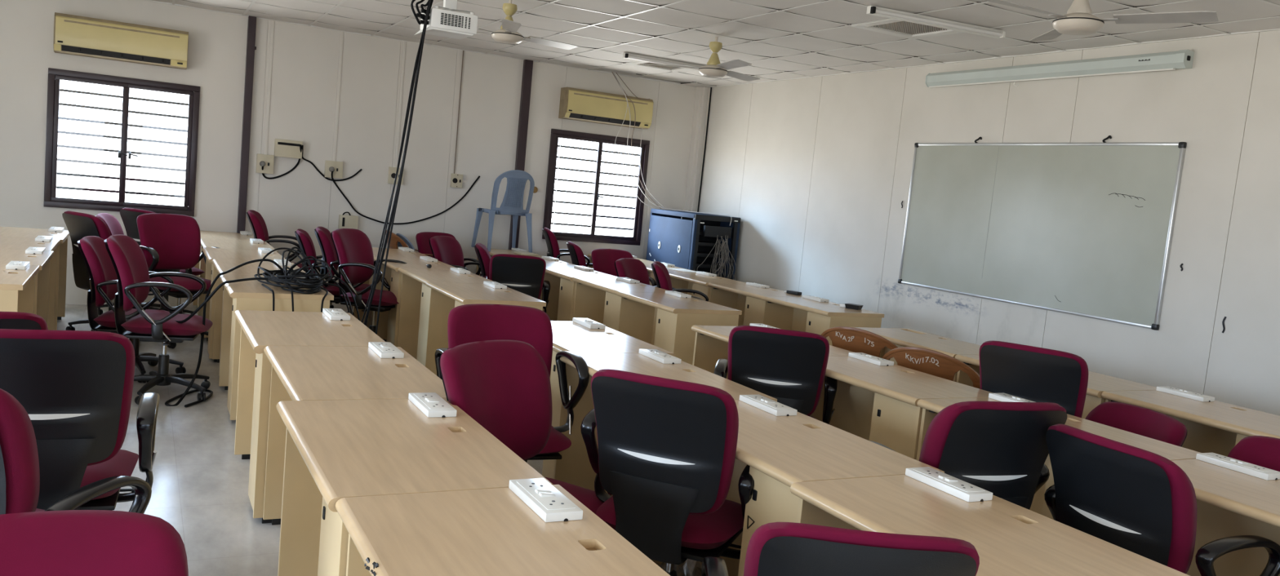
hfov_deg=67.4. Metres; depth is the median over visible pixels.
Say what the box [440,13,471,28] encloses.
grille
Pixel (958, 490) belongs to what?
power strip
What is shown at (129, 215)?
office chair
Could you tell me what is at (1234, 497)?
computer desk
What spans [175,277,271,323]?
loose cable
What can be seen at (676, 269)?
paper sheet
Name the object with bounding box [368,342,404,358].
power strip
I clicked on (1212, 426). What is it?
computer desk
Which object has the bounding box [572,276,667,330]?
computer desk
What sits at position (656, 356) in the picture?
power strip
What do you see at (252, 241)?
switch plate
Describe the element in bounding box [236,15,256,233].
trim
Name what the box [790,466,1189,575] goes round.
computer desk
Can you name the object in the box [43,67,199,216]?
window
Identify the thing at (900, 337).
computer desk
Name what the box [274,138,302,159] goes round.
box
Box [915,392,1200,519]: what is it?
computer desk
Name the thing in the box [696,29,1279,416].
wall
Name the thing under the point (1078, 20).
ceiling fan
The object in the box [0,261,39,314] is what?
computer desk
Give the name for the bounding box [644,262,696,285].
computer desk
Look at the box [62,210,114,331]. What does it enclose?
office chair
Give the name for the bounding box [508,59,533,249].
trim
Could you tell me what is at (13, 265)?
switch plate
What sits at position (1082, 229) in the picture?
whiteboard
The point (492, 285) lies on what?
switch plate
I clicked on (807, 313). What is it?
computer desk
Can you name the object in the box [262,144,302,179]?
power cable
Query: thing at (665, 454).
office chair
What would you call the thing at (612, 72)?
wire
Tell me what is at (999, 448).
office chair
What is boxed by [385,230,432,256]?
armchair
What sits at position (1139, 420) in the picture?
office chair
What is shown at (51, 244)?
computer desk
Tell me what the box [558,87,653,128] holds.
air conditioner
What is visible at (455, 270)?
switch plate
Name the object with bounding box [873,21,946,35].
diffuser
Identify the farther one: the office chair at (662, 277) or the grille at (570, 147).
the grille at (570, 147)
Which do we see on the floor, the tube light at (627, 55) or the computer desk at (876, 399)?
the computer desk at (876, 399)
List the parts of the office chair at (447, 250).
backrest, armrest, armrest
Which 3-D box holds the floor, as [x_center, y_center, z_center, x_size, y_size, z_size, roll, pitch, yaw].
[-0.597,1.107,4.198,9.524,0.120,13.140,2,6,-28]
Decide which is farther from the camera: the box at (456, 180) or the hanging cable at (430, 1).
the box at (456, 180)
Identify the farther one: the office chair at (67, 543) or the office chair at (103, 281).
the office chair at (103, 281)
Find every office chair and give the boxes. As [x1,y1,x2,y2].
[0,311,48,329]
[0,328,159,511]
[0,388,151,515]
[0,510,188,575]
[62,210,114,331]
[77,235,186,383]
[95,213,159,315]
[103,234,213,404]
[120,207,204,314]
[136,213,218,348]
[245,209,302,267]
[294,228,341,308]
[314,226,386,341]
[330,228,406,333]
[415,231,480,275]
[429,235,479,271]
[435,303,589,462]
[439,340,603,515]
[474,243,490,279]
[481,253,550,312]
[542,227,590,266]
[566,240,592,266]
[580,368,754,575]
[591,248,656,286]
[614,257,681,293]
[651,261,708,302]
[701,522,979,575]
[713,325,837,424]
[869,400,1066,510]
[979,341,1088,417]
[1044,423,1279,575]
[1084,401,1186,447]
[1227,435,1279,471]
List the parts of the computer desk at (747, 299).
panel, modesty panel, panel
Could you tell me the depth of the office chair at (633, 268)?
8.72 m
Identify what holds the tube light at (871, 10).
attached to the ceiling
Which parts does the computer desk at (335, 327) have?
panel, panel, panel, frame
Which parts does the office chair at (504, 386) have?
backrest, seat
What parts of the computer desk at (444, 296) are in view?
panel, panel, frame, panel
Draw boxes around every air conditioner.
[53,12,188,69]
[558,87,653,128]
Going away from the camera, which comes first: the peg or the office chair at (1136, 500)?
the office chair at (1136, 500)
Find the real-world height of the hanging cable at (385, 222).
2.802 m
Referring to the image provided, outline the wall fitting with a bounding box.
[533,186,537,193]
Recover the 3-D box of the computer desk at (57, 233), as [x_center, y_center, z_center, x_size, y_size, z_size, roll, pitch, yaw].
[-4.802,-0.074,7.477,0.554,0.780,0.878,2,6,-28]
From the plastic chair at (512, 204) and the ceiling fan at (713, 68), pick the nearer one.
the ceiling fan at (713, 68)
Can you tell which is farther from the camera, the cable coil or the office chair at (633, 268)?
the office chair at (633, 268)
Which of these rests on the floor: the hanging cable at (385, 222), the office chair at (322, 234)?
the office chair at (322, 234)
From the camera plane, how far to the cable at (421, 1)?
4.90 m
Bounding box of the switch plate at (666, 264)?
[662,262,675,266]
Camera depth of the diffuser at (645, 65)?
10.01 m
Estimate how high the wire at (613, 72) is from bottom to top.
1.594 m
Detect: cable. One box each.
[164,258,283,407]
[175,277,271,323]
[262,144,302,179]
[301,145,361,181]
[331,171,479,224]
[361,0,433,323]
[364,2,429,325]
[365,31,422,326]
[375,0,431,334]
[410,0,421,24]
[415,0,424,20]
[420,0,429,13]
[697,87,711,212]
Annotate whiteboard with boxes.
[897,135,1186,330]
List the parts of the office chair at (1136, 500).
armrest, backrest, armrest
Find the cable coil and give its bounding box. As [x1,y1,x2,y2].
[253,246,359,320]
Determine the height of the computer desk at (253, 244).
0.780 m
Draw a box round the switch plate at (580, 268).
[573,265,594,271]
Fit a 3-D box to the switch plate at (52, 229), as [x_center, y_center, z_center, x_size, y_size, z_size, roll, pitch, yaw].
[-4.746,-0.475,7.798,0.092,0.022,0.249,2,6,-28]
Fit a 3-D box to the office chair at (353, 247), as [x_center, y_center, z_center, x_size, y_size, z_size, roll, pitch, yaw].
[-2.140,0.051,7.641,0.614,1.000,0.608,7,6,11]
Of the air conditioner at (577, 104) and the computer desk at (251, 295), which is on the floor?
the computer desk at (251, 295)
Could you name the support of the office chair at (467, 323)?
on the floor
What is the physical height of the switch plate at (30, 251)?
0.022 m
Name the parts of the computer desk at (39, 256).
frame, panel, panel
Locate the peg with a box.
[1222,316,1226,333]
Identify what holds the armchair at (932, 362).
on the floor
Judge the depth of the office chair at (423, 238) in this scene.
9.68 m
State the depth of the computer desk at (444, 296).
6.68 m
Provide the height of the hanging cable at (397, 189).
2.803 m
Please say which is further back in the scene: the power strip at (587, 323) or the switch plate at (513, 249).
the switch plate at (513, 249)
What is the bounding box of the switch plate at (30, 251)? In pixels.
[25,246,45,254]
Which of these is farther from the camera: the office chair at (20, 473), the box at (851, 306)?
the box at (851, 306)
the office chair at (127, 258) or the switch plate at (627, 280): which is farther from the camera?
the switch plate at (627, 280)
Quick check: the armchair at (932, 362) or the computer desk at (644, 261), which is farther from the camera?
the computer desk at (644, 261)
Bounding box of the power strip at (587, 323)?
[572,317,605,328]
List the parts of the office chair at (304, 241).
backrest, armrest, armrest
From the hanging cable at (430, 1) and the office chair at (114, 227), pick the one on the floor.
the office chair at (114, 227)
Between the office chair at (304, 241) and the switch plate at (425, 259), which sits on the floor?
the office chair at (304, 241)
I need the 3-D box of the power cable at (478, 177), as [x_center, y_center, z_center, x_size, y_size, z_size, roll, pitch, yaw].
[-2.431,-0.948,10.012,1.563,0.593,0.092,2,6,-28]
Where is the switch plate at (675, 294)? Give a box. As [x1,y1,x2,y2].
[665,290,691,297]
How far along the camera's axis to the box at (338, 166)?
9.62 m
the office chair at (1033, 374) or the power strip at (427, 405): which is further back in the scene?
the office chair at (1033, 374)
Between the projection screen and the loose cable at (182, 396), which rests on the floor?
the loose cable at (182, 396)
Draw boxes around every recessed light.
[626,61,690,71]
[851,17,963,39]
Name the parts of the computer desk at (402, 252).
panel, panel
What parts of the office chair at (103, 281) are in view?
backrest, armrest, seat, armrest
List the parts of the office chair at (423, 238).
backrest, armrest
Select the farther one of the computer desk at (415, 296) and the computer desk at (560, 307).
the computer desk at (560, 307)
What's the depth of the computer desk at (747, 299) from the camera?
8.55 m
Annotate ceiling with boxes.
[151,0,1279,87]
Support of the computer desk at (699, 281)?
on the floor
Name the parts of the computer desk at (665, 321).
panel, modesty panel, panel, frame, panel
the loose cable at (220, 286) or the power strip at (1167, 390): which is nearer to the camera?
the power strip at (1167, 390)
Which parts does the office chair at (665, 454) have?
armrest, backrest, seat, armrest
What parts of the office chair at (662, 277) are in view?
backrest, armrest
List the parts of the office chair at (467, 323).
armrest, backrest, seat, brace rod, armrest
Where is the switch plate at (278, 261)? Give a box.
[273,258,291,266]
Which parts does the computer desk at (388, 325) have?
panel, panel, panel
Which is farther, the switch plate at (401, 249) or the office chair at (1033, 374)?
the switch plate at (401, 249)
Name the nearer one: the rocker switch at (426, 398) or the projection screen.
the rocker switch at (426, 398)
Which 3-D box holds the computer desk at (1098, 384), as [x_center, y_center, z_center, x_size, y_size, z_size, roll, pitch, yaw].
[2.251,0.813,5.301,0.554,0.780,0.942,2,6,-28]
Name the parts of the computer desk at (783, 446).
panel, modesty panel, frame, panel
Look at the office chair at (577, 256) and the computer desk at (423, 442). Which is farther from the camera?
the office chair at (577, 256)
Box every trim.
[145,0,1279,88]
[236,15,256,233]
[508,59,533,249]
[684,86,708,212]
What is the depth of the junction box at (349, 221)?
9.76 m
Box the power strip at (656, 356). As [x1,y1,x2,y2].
[638,349,681,364]
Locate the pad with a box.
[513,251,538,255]
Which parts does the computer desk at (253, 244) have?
panel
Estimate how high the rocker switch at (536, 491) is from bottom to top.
0.011 m
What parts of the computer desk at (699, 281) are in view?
panel, modesty panel, panel, panel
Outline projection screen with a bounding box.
[924,49,1194,88]
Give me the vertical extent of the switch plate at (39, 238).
0.022 m
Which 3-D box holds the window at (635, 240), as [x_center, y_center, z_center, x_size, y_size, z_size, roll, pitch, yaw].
[-0.512,-1.146,11.058,1.235,1.235,0.156,2,6,-28]
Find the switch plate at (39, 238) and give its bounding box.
[35,235,53,242]
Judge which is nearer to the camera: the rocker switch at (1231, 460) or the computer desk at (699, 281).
the rocker switch at (1231, 460)
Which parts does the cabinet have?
panel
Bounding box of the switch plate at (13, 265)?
[5,261,30,270]
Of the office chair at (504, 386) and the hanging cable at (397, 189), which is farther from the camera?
the hanging cable at (397, 189)
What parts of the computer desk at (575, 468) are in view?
panel, frame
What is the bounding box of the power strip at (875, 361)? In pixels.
[848,352,893,365]
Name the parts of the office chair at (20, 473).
backrest, seat, armrest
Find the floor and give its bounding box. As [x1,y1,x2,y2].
[57,304,542,575]
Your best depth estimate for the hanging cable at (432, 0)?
4.98 m
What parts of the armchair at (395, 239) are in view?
backrest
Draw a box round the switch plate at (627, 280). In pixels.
[617,276,639,283]
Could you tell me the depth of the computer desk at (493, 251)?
10.21 m
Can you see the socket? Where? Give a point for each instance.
(454, 180)
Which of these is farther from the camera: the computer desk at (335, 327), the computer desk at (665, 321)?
the computer desk at (665, 321)
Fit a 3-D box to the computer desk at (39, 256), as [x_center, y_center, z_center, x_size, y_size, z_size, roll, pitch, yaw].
[-3.995,0.157,5.928,0.554,0.780,0.878,2,6,-28]
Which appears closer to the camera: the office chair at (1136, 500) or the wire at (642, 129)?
the office chair at (1136, 500)
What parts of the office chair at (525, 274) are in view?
backrest, armrest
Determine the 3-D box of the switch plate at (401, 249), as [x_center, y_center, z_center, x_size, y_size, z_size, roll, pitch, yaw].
[-2.225,-0.368,9.123,0.092,0.022,0.249,2,6,-28]
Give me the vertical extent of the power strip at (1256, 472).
0.022 m
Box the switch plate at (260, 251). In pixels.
[257,247,273,253]
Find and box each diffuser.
[644,62,679,69]
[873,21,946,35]
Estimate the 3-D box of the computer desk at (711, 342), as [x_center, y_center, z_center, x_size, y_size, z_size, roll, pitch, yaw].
[0.734,0.651,5.480,0.554,0.780,0.942,2,6,-28]
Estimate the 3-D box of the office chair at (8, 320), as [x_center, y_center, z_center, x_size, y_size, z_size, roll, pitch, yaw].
[-2.443,0.486,3.478,0.628,0.903,0.619,3,6,-26]
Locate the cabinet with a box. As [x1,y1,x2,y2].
[646,208,740,280]
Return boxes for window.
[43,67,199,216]
[542,128,649,245]
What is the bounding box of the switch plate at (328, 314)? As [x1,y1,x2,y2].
[322,308,350,320]
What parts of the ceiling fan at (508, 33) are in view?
blade, blade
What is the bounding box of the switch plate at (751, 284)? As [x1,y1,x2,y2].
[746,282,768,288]
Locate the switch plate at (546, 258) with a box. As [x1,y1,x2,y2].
[541,256,559,261]
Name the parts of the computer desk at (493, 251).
panel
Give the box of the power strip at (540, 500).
[508,478,582,522]
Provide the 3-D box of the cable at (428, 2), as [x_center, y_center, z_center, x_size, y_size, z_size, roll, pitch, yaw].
[-1.093,-1.472,4.933,0.076,0.134,0.036,2,6,-28]
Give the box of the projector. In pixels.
[414,5,477,39]
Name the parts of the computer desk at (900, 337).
panel, modesty panel, panel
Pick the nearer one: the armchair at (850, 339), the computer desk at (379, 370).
the computer desk at (379, 370)
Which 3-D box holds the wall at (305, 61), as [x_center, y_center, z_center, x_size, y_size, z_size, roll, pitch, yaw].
[-3.336,-1.430,9.614,9.524,3.320,0.160,2,6,-28]
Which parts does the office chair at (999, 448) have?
armrest, backrest, armrest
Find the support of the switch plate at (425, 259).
attached to the computer desk at (388, 325)
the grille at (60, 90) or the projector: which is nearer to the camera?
the projector
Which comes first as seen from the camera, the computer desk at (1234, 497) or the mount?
the computer desk at (1234, 497)
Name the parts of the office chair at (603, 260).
backrest, armrest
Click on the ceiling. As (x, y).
(1227, 11)
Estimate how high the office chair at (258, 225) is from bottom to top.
1.002 m
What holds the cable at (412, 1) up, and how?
attached to the projector
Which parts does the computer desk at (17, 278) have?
panel, frame, panel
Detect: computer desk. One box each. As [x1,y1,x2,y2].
[0,226,69,330]
[0,235,60,330]
[0,246,53,327]
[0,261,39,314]
[192,230,264,315]
[199,238,278,316]
[201,247,285,362]
[211,258,305,376]
[218,273,333,420]
[234,308,385,524]
[262,342,446,525]
[275,392,552,575]
[335,478,670,575]
[353,246,427,328]
[371,256,455,346]
[396,267,493,365]
[424,280,546,375]
[475,248,542,275]
[539,265,617,321]
[541,256,578,267]
[542,317,674,479]
[553,349,777,496]
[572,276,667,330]
[587,253,653,268]
[616,290,742,364]
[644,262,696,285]
[651,395,944,575]
[668,271,746,302]
[691,323,853,378]
[707,282,802,326]
[761,295,884,346]
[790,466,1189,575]
[810,352,993,459]
[853,327,981,382]
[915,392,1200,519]
[955,354,1156,418]
[1101,386,1279,457]
[1170,453,1279,575]
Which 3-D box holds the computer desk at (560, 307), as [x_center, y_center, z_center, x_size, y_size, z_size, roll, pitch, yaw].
[-0.575,0.218,8.579,0.554,0.780,0.878,2,6,-28]
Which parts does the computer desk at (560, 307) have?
panel, panel, panel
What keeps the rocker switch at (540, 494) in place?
attached to the computer desk at (534, 526)
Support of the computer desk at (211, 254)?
on the floor
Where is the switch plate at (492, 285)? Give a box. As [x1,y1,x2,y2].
[483,280,506,288]
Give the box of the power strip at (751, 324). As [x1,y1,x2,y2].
[749,323,776,328]
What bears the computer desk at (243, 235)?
on the floor
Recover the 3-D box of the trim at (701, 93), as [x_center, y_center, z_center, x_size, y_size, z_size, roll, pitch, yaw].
[0.611,-0.996,11.559,0.099,2.820,0.140,2,6,-28]
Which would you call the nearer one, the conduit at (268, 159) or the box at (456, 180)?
the conduit at (268, 159)
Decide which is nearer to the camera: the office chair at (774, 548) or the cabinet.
the office chair at (774, 548)
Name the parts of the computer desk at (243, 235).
panel, panel, panel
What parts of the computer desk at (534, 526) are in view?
panel, frame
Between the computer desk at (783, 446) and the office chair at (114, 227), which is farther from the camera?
the office chair at (114, 227)
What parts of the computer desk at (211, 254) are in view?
panel, panel, panel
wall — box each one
[0,0,696,311]
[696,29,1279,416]
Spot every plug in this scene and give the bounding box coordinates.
[259,160,265,166]
[328,166,334,172]
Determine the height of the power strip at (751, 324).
0.022 m
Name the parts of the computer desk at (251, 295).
panel, panel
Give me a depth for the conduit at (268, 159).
9.32 m
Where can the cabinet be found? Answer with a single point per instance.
(691, 241)
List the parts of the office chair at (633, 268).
backrest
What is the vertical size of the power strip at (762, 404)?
0.022 m
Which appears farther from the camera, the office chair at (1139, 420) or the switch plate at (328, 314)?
the switch plate at (328, 314)
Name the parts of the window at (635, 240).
sash, sash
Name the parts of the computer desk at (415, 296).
panel, panel, frame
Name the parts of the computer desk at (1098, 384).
panel, panel, panel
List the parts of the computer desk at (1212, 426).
frame, modesty panel, panel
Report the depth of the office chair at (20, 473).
2.26 m
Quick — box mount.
[437,0,471,12]
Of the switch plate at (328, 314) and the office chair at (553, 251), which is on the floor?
the office chair at (553, 251)
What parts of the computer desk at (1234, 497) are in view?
modesty panel, frame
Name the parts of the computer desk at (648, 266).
panel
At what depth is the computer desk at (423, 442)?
2.69 m
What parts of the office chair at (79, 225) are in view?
backrest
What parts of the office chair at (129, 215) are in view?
backrest, seat, armrest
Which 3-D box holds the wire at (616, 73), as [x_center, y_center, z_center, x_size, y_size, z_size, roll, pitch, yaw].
[-0.079,-2.291,10.887,0.416,0.276,0.042,5,6,-5]
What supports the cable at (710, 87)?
attached to the wall at (815, 172)
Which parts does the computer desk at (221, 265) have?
panel, panel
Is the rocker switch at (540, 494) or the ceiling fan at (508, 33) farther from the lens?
the ceiling fan at (508, 33)
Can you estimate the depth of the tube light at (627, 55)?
9.31 m
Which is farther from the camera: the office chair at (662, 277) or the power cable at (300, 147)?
the power cable at (300, 147)
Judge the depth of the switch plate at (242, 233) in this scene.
9.16 m
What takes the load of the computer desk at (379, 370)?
on the floor
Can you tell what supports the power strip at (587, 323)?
attached to the computer desk at (580, 335)
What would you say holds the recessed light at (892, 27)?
in the ceiling
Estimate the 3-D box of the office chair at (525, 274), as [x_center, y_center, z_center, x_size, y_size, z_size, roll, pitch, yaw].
[-1.098,0.130,8.412,0.614,0.889,0.623,4,6,-10]
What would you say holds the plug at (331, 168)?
attached to the box at (338, 166)
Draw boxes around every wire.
[611,71,653,208]
[612,71,661,208]
[613,71,731,226]
[616,72,649,99]
[640,128,664,208]
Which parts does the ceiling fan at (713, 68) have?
blade, blade, blade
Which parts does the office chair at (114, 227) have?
backrest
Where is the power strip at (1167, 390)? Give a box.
[1155,386,1214,401]
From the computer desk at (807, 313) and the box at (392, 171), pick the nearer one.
the computer desk at (807, 313)
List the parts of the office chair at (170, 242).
armrest, backrest, seat, armrest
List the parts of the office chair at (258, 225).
backrest, armrest, armrest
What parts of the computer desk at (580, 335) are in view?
panel, frame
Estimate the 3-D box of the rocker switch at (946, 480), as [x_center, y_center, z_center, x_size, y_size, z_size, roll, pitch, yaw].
[0.891,0.550,2.743,0.036,0.011,0.018,2,6,-28]
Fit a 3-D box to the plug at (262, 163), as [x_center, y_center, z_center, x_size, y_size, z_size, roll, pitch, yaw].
[-3.661,-1.206,9.306,0.054,0.054,0.045,2,6,-28]
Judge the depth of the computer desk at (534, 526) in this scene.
2.06 m
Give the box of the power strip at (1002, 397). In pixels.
[988,392,1035,402]
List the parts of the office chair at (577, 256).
backrest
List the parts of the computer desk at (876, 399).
panel, modesty panel, frame, panel, panel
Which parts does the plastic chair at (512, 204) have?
leg, leg, seat, backrest, leg, leg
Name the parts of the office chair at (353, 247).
backrest, brace rod, armrest, seat, armrest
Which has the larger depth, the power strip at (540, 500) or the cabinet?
the cabinet
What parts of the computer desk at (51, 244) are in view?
frame, panel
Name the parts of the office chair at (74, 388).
backrest, seat, armrest, brace rod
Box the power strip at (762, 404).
[738,395,797,416]
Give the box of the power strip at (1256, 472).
[1195,453,1279,480]
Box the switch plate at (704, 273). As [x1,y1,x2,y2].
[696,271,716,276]
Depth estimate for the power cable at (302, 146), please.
9.63 m
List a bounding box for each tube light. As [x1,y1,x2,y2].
[622,52,728,71]
[866,5,1005,38]
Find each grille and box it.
[56,88,188,197]
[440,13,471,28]
[551,145,639,230]
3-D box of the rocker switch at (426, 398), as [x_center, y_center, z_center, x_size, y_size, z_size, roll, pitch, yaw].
[-0.680,0.363,3.123,0.036,0.011,0.018,2,6,-28]
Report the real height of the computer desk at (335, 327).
0.780 m
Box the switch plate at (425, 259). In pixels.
[419,256,437,262]
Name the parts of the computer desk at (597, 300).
panel, panel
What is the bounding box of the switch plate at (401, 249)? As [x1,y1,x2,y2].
[398,246,413,252]
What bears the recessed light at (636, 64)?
in the ceiling
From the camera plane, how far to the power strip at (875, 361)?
4.95 m
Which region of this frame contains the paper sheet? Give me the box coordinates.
[667,268,696,272]
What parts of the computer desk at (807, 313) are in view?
panel, modesty panel, panel, panel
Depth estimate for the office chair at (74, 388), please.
2.81 m
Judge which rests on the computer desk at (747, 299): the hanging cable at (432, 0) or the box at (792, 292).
the box at (792, 292)
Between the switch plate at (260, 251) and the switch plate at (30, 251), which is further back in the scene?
the switch plate at (260, 251)
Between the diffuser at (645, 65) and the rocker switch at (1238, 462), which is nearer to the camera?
the rocker switch at (1238, 462)
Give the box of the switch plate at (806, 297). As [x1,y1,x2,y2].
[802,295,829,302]
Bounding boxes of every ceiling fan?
[476,0,577,49]
[640,36,759,81]
[983,0,1217,41]
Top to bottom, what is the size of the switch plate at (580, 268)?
0.022 m
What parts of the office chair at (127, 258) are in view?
backrest, brace rod, armrest, seat, armrest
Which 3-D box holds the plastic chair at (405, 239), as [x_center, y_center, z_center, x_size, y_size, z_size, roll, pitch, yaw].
[-2.241,-0.115,9.871,0.580,0.870,0.508,2,7,-34]
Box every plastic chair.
[395,233,414,250]
[471,169,534,253]
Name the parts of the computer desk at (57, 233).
panel, panel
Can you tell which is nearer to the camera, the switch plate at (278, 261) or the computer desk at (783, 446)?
the computer desk at (783, 446)
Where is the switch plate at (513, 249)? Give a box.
[511,248,527,252]
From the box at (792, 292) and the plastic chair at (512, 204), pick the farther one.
the plastic chair at (512, 204)
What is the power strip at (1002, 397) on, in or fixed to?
attached to the computer desk at (931, 407)
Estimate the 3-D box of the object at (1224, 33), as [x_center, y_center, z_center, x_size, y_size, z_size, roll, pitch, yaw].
[-0.325,-1.751,3.913,8.924,0.015,12.540,2,6,-28]
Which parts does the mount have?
post, spider arm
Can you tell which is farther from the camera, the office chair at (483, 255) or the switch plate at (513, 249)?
the switch plate at (513, 249)
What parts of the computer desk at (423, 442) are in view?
panel, panel, panel, frame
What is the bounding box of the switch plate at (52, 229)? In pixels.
[48,226,64,232]
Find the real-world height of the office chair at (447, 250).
0.922 m
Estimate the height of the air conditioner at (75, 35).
0.330 m
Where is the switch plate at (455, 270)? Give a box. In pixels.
[449,267,471,274]
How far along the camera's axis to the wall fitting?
10.66 m
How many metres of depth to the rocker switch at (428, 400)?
3.10 m
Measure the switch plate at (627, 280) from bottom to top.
0.022 m
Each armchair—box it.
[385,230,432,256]
[820,326,897,357]
[882,346,980,389]
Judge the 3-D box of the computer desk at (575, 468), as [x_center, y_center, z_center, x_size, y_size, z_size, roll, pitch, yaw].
[0.050,0.723,4.110,0.554,0.780,0.942,2,6,-28]
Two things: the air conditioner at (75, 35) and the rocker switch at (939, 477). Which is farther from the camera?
the air conditioner at (75, 35)
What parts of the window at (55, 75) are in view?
sash, handle, handle, sash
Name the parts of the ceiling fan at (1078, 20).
blade, blade, blade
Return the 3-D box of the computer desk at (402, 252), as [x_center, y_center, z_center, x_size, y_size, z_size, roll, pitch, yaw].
[-2.281,0.033,8.802,0.554,0.780,0.878,2,6,-28]
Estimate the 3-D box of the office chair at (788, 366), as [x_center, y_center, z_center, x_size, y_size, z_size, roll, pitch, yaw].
[0.665,0.632,4.811,0.634,0.938,0.666,6,6,9]
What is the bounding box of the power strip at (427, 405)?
[408,392,456,417]
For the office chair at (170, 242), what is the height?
0.984 m
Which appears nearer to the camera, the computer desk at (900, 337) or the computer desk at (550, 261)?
the computer desk at (900, 337)
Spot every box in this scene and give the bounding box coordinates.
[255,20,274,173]
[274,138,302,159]
[324,31,343,178]
[337,211,358,229]
[387,40,406,185]
[450,50,463,188]
[784,290,801,295]
[840,303,862,310]
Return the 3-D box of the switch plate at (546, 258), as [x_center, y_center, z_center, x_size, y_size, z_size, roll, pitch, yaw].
[-0.906,-0.298,9.682,0.092,0.022,0.249,2,6,-28]
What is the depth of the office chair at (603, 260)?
9.62 m
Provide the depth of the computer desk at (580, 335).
4.74 m
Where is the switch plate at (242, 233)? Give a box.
[240,231,252,235]
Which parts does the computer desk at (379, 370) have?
panel, frame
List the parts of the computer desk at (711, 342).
panel, frame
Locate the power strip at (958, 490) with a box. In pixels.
[905,466,992,502]
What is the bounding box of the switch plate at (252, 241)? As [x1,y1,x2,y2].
[249,238,263,244]
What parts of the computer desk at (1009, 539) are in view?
panel, frame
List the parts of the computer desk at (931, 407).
panel, frame, modesty panel, panel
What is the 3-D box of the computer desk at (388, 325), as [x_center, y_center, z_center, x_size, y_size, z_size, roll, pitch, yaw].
[-1.895,0.148,8.019,0.554,0.780,0.878,2,6,-28]
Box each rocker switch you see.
[425,397,436,400]
[426,399,439,402]
[534,488,551,493]
[538,492,555,497]
[937,475,951,479]
[944,478,958,482]
[1230,459,1241,462]
[1237,461,1248,464]
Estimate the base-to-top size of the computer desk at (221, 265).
0.780 m
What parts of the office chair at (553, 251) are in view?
backrest, armrest, armrest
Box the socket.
[452,177,457,182]
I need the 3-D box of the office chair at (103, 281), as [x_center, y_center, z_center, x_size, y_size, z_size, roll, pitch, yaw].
[-3.326,0.128,6.308,0.662,0.889,0.618,4,6,-18]
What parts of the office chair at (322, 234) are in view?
backrest, seat, armrest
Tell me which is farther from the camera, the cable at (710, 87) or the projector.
the cable at (710, 87)

